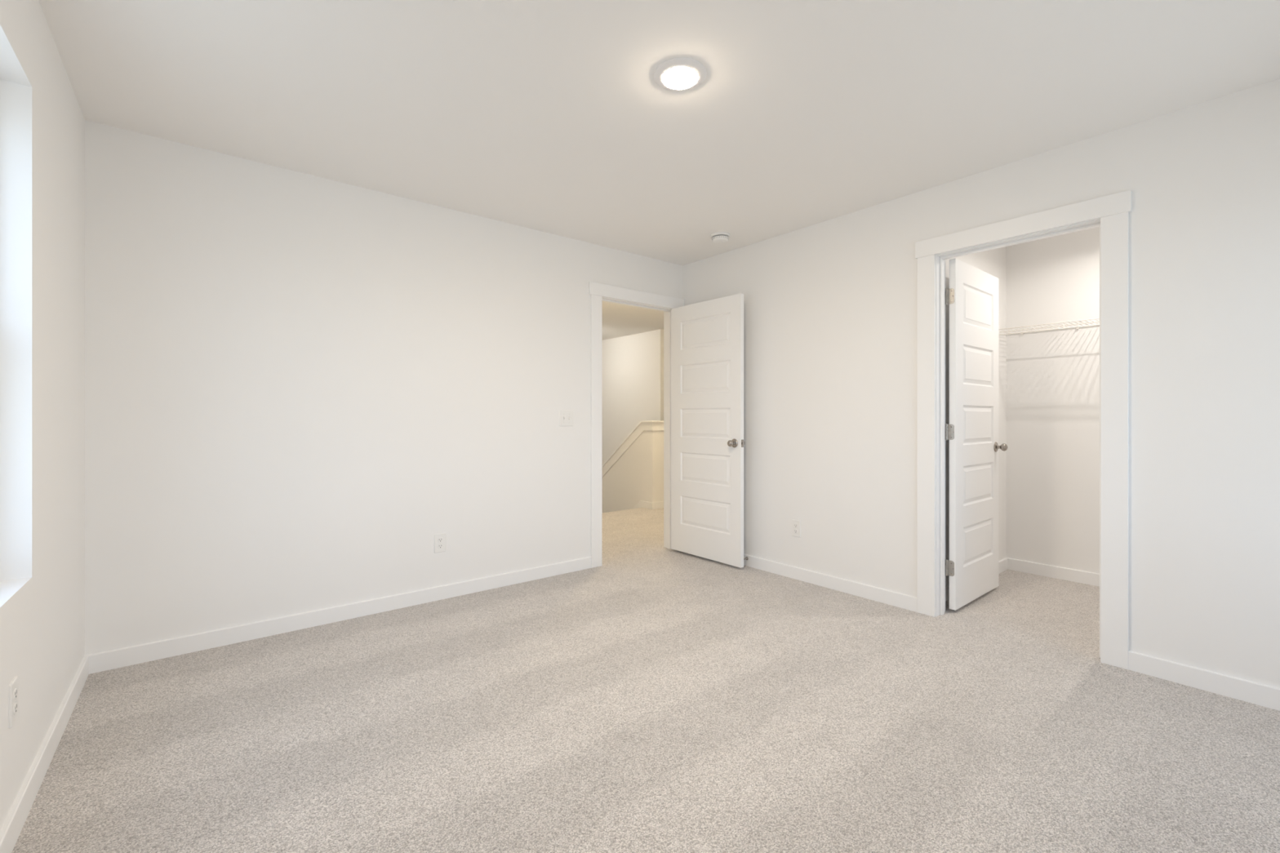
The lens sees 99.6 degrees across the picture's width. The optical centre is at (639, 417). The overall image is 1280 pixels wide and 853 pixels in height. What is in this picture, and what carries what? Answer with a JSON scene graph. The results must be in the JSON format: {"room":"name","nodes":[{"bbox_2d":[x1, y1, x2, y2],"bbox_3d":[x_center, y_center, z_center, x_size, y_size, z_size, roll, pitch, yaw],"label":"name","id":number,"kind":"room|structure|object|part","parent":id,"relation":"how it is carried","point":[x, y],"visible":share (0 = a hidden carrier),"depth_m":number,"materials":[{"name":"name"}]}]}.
{"room":"empty bedroom","nodes":[
{"label":"empty bedroom","id":0,"kind":"room"},
{"bbox_2d":[0,0,84,830],"bbox_3d":[-1.218,-0.089,0.744,0.165,2.440,4.315,0,0,-39],"label":"wall","id":1,"kind":"structure","parent":0,"point":[42,121],"depth_m":1.68,"materials":[{"name":"white paint"}]},
{"bbox_2d":[8,675,17,728],"bbox_3d":[-1.690,0.767,1.460,0.008,0.115,0.070,0,0,-39],"label":"wall outlet","id":2,"kind":"object","parent":1,"relation":"attached to","point":[13,686],"visible":1,"depth_m":1.45,"materials":[{"name":"white plastic"}]},
{"bbox_2d":[13,702,17,715],"bbox_3d":[-1.688,0.787,1.461,0.002,0.028,0.034,0,0,-39],"label":"receptacle","id":3,"kind":"object","parent":2,"relation":"attached to","point":[15,704],"depth_m":1.46,"materials":[{"name":"grey plastic"}]},
{"bbox_2d":[13,688,17,700],"bbox_3d":[-1.688,0.748,1.461,0.002,0.028,0.034,0,0,-39],"label":"receptacle","id":4,"kind":"object","parent":2,"relation":"attached to","point":[15,690],"depth_m":1.46,"materials":[{"name":"grey plastic"}]},
{"bbox_2d":[0,654,88,852],"bbox_3d":[-1.144,1.089,0.795,0.014,0.083,4.100,0,0,-39],"label":"baseboard","id":5,"kind":"structure","parent":1,"relation":"attached to","point":[12,826],"depth_m":1.66,"materials":[{"name":"white paint"}]},
{"bbox_2d":[84,120,683,655],"bbox_3d":[0.148,-0.089,4.566,7.080,2.440,0.115,0,0,-39],"label":"wall","id":6,"kind":"structure","parent":0,"point":[295,382],"depth_m":2.91,"materials":[{"name":"white paint"}]},
{"bbox_2d":[88,556,591,674],"bbox_3d":[-1.399,1.089,3.222,2.656,0.083,0.014,0,0,-39],"label":"baseboard","id":7,"kind":"structure","parent":6,"relation":"attached to","point":[154,651],"depth_m":2.90,"materials":[{"name":"white paint"}]},
{"bbox_2d":[434,533,445,552],"bbox_3d":[-1.240,0.780,3.356,0.070,0.115,0.008,0,0,-39],"label":"wall outlet","id":8,"kind":"object","parent":6,"relation":"attached to","point":[439,539],"visible":1,"depth_m":3.35,"materials":[{"name":"white plastic"}]},
{"bbox_2d":[437,543,443,548],"bbox_3d":[-1.238,0.800,3.354,0.034,0.028,0.002,0,0,-39],"label":"receptacle","id":9,"kind":"object","parent":8,"relation":"attached to","point":[439,545],"depth_m":3.35,"materials":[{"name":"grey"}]},
{"bbox_2d":[437,537,443,542],"bbox_3d":[-1.238,0.761,3.354,0.034,0.028,0.002,0,0,-39],"label":"receptacle","id":10,"kind":"object","parent":8,"relation":"attached to","point":[439,539],"depth_m":3.35,"materials":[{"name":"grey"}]},
{"bbox_2d":[559,410,573,426],"bbox_3d":[-0.532,0.007,3.928,0.116,0.115,0.015,0,0,-39],"label":"light switch","id":11,"kind":"object","parent":6,"relation":"attached to","point":[566,417],"visible":1,"depth_m":3.93,"materials":[{"name":"white plastic"}]},
{"bbox_2d":[588,281,684,568],"bbox_3d":[-0.041,0.058,4.410,0.981,2.146,0.154,0,0,-39],"label":"trim","id":12,"kind":"structure","parent":6,"relation":"attached to","point":[598,292],"depth_m":4.11,"materials":[{"name":"white paint"}]},
{"bbox_3d":[-0.331,0.105,4.090,0.096,2.051,0.018,0,0,-39],"label":"casing","id":13,"kind":"part","parent":12,"relation":"part of","materials":[{"name":"white paint"}]},
{"bbox_3d":[-0.002,-0.968,4.356,0.974,0.095,0.021,0,0,-39],"label":"head casing","id":14,"kind":"part","parent":12,"relation":"part of","materials":[{"name":"white paint"}]},
{"bbox_3d":[0.250,0.105,4.734,0.096,2.051,0.018,0,0,-39],"label":"casing","id":15,"kind":"part","parent":12,"relation":"part of","materials":[{"name":"white paint"}]},
{"bbox_2d":[671,293,744,568],"bbox_3d":[0.517,0.098,4.285,0.170,2.025,0.770,0,0,-40],"label":"door","id":16,"kind":"structure","parent":6,"relation":"in","point":[708,442],"depth_m":4.24,"materials":[{"name":"white paint"}]},
{"bbox_3d":[0.668,0.194,4.002,0.039,0.049,0.049,0,0,-40],"label":"knob","id":17,"kind":"part","parent":16,"relation":"part of","materials":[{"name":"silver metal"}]},
{"bbox_2d":[602,328,663,464],"bbox_3d":[-0.152,1.286,9.574,1.220,5.190,2.940,0,0,-39],"label":"wall","id":18,"kind":"structure","parent":0,"point":[633,365],"depth_m":8.61,"materials":[{"name":"white paint"}]},
{"bbox_2d":[602,430,663,512],"bbox_3d":[-0.102,1.980,8.712,2.230,3.800,3.540,0,0,-39],"label":"wall","id":19,"kind":"structure","parent":0,"point":[637,475],"depth_m":6.87,"materials":[{"name":"white paint"}]},
{"bbox_2d":[602,420,663,476],"bbox_3d":[-0.104,1.347,8.691,2.260,2.605,3.570,0,0,-39],"label":"trim","id":20,"kind":"structure","parent":19,"relation":"attached to","point":[651,425],"depth_m":6.94,"materials":[{"name":"white paint"}]},
{"bbox_2d":[632,500,663,509],"bbox_3d":[0.000,2.258,8.576,2.244,2.421,3.229,0,0,-39],"label":"baseboard","id":21,"kind":"structure","parent":19,"relation":"attached to","point":[641,504],"depth_m":6.71,"materials":[{"name":"white paint"}]},
{"bbox_2d":[12,507,1279,852],"bbox_3d":[0.959,1.141,3.688,6.930,0.020,5.930,0,0,-39],"label":"floor","id":22,"kind":"structure","parent":0,"point":[653,698],"depth_m":1.94,"materials":[{"name":"carpet"}]},
{"bbox_2d":[38,0,1279,340],"bbox_3d":[-0.256,-1.359,5.129,7.195,0.100,9.900,0,0,-39],"label":"ceiling","id":23,"kind":"structure","parent":0,"point":[553,117],"depth_m":2.17,"materials":[{"name":"white paint"}]},
{"bbox_2d":[653,57,706,92],"bbox_3d":[0.153,-1.299,2.070,0.203,0.021,0.203,0,0,-39],"label":"recessed light","id":24,"kind":"object","parent":23,"relation":"in","point":[676,74],"visible":1,"depth_m":2.04,"materials":[{"name":"white"}]},
{"bbox_2d":[710,231,730,243],"bbox_3d":[0.578,-1.284,3.887,0.141,0.051,0.141,0,0,-39],"label":"smoke detector","id":25,"kind":"object","parent":23,"relation":"attached to","point":[718,237],"visible":1,"depth_m":3.84,"materials":[{"name":"white plastic"}]},
{"bbox_2d":[945,246,1006,586],"bbox_3d":[2.232,-0.089,3.703,1.432,2.440,0.115,0,0,-39],"label":"wall","id":26,"kind":"structure","parent":0,"point":[993,262],"depth_m":3.95,"materials":[{"name":"white paint"}]},
{"bbox_2d":[945,557,1008,601],"bbox_3d":[2.235,1.089,3.622,1.299,0.083,0.014,0,0,-39],"label":"baseboard","id":27,"kind":"structure","parent":26,"relation":"attached to","point":[1002,564],"depth_m":3.92,"materials":[{"name":"white paint"}]},
{"bbox_2d":[683,78,1279,688],"bbox_3d":[1.741,-0.089,3.081,0.115,2.440,4.200,0,0,-39],"label":"wall","id":28,"kind":"structure","parent":0,"point":[830,306],"depth_m":2.40,"materials":[{"name":"white paint"}]},
{"bbox_2d":[791,519,800,537],"bbox_3d":[1.091,0.777,3.782,0.008,0.115,0.070,0,0,-39],"label":"wall outlet","id":29,"kind":"object","parent":28,"relation":"attached to","point":[796,525],"visible":1,"depth_m":3.78,"materials":[{"name":"white plastic"}]},
{"bbox_2d":[743,553,917,612],"bbox_3d":[0.989,1.089,3.902,0.014,0.083,1.976,0,0,-39],"label":"baseboard","id":30,"kind":"structure","parent":28,"relation":"attached to","point":[903,601],"depth_m":3.53,"materials":[{"name":"white paint"}]},
{"bbox_2d":[945,257,1007,610],"bbox_3d":[2.077,0.098,3.346,0.729,2.025,0.170,0,0,-39],"label":"door","id":31,"kind":"structure","parent":28,"relation":"in","point":[971,296],"depth_m":3.27,"materials":[{"name":"white paint"}]},
{"bbox_3d":[1.796,0.874,3.127,0.002,0.089,0.041,0,0,-40],"label":"plate","id":32,"kind":"part","parent":31,"relation":"part of","materials":[{"name":"silver metal"}]},
{"bbox_3d":[1.796,0.086,3.127,0.002,0.089,0.041,0,0,-40],"label":"plate","id":33,"kind":"part","parent":31,"relation":"part of","materials":[{"name":"silver metal"}]},
{"bbox_3d":[1.796,-0.700,3.127,0.002,0.089,0.041,0,0,-40],"label":"plate","id":34,"kind":"part","parent":31,"relation":"part of","materials":[{"name":"silver metal"}]},
{"bbox_3d":[2.345,0.194,3.483,0.049,0.049,0.039,0,0,-39],"label":"knob","id":35,"kind":"part","parent":31,"relation":"part of","materials":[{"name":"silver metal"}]},
{"bbox_2d":[915,190,1132,670],"bbox_3d":[1.951,0.058,2.821,0.154,2.145,0.937,0,0,-39],"label":"trim","id":36,"kind":"structure","parent":28,"relation":"attached to","point":[1110,213],"depth_m":2.56,"materials":[{"name":"white paint"}]},
{"bbox_3d":[1.641,0.105,3.098,0.018,2.051,0.096,0,0,-39],"label":"casing","id":37,"kind":"part","parent":36,"relation":"part of","materials":[{"name":"white paint"}]},
{"bbox_3d":[1.899,-0.968,2.779,0.021,0.094,0.937,0,0,-39],"label":"head casing","id":38,"kind":"part","parent":36,"relation":"part of","materials":[{"name":"white paint"}]},
{"bbox_3d":[2.160,0.105,2.461,0.018,2.051,0.096,0,0,-39],"label":"casing","id":39,"kind":"part","parent":36,"relation":"part of","materials":[{"name":"white paint"}]},
{"bbox_2d":[1128,650,1279,711],"bbox_3d":[2.573,1.089,1.957,0.014,0.083,1.208,0,0,-39],"label":"baseboard","id":40,"kind":"structure","parent":28,"relation":"attached to","point":[1250,691],"depth_m":2.23,"materials":[{"name":"white paint"}]},
{"bbox_2d":[1006,226,1099,573],"bbox_3d":[3.420,-0.089,3.287,0.115,2.440,2.030,0,0,-39],"label":"wall","id":41,"kind":"structure","parent":0,"point":[1053,376],"depth_m":3.82,"materials":[{"name":"white paint"}]},
{"bbox_2d":[998,317,1099,335],"bbox_3d":[3.215,-0.600,3.201,0.311,0.056,1.905,0,0,-39],"label":"wire shelf","id":42,"kind":"object","parent":41,"relation":"attached to","point":[1069,322],"visible":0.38,"depth_m":3.65,"materials":[{"name":"white metal"}]},
{"bbox_3d":[3.103,-0.580,3.106,0.007,0.006,1.899,0,0,-39],"label":"rail","id":43,"kind":"part","parent":42,"relation":"part of","materials":[{"name":"white plastic"}]},
{"bbox_3d":[3.101,-0.619,3.104,0.006,0.006,1.899,0,0,-39],"label":"rail","id":44,"kind":"part","parent":42,"relation":"part of","materials":[{"name":"white plastic"}]},
{"bbox_3d":[3.217,-0.618,3.199,0.006,0.005,1.899,0,0,-39],"label":"rail","id":45,"kind":"part","parent":42,"relation":"part of","materials":[{"name":"white plastic"}]},
{"bbox_2d":[1007,558,1099,586],"bbox_3d":[3.338,1.089,3.285,0.014,0.083,1.901,0,0,-39],"label":"baseboard","id":46,"kind":"structure","parent":41,"relation":"attached to","point":[1039,569],"depth_m":3.80,"materials":[{"name":"white paint"}]}
]}

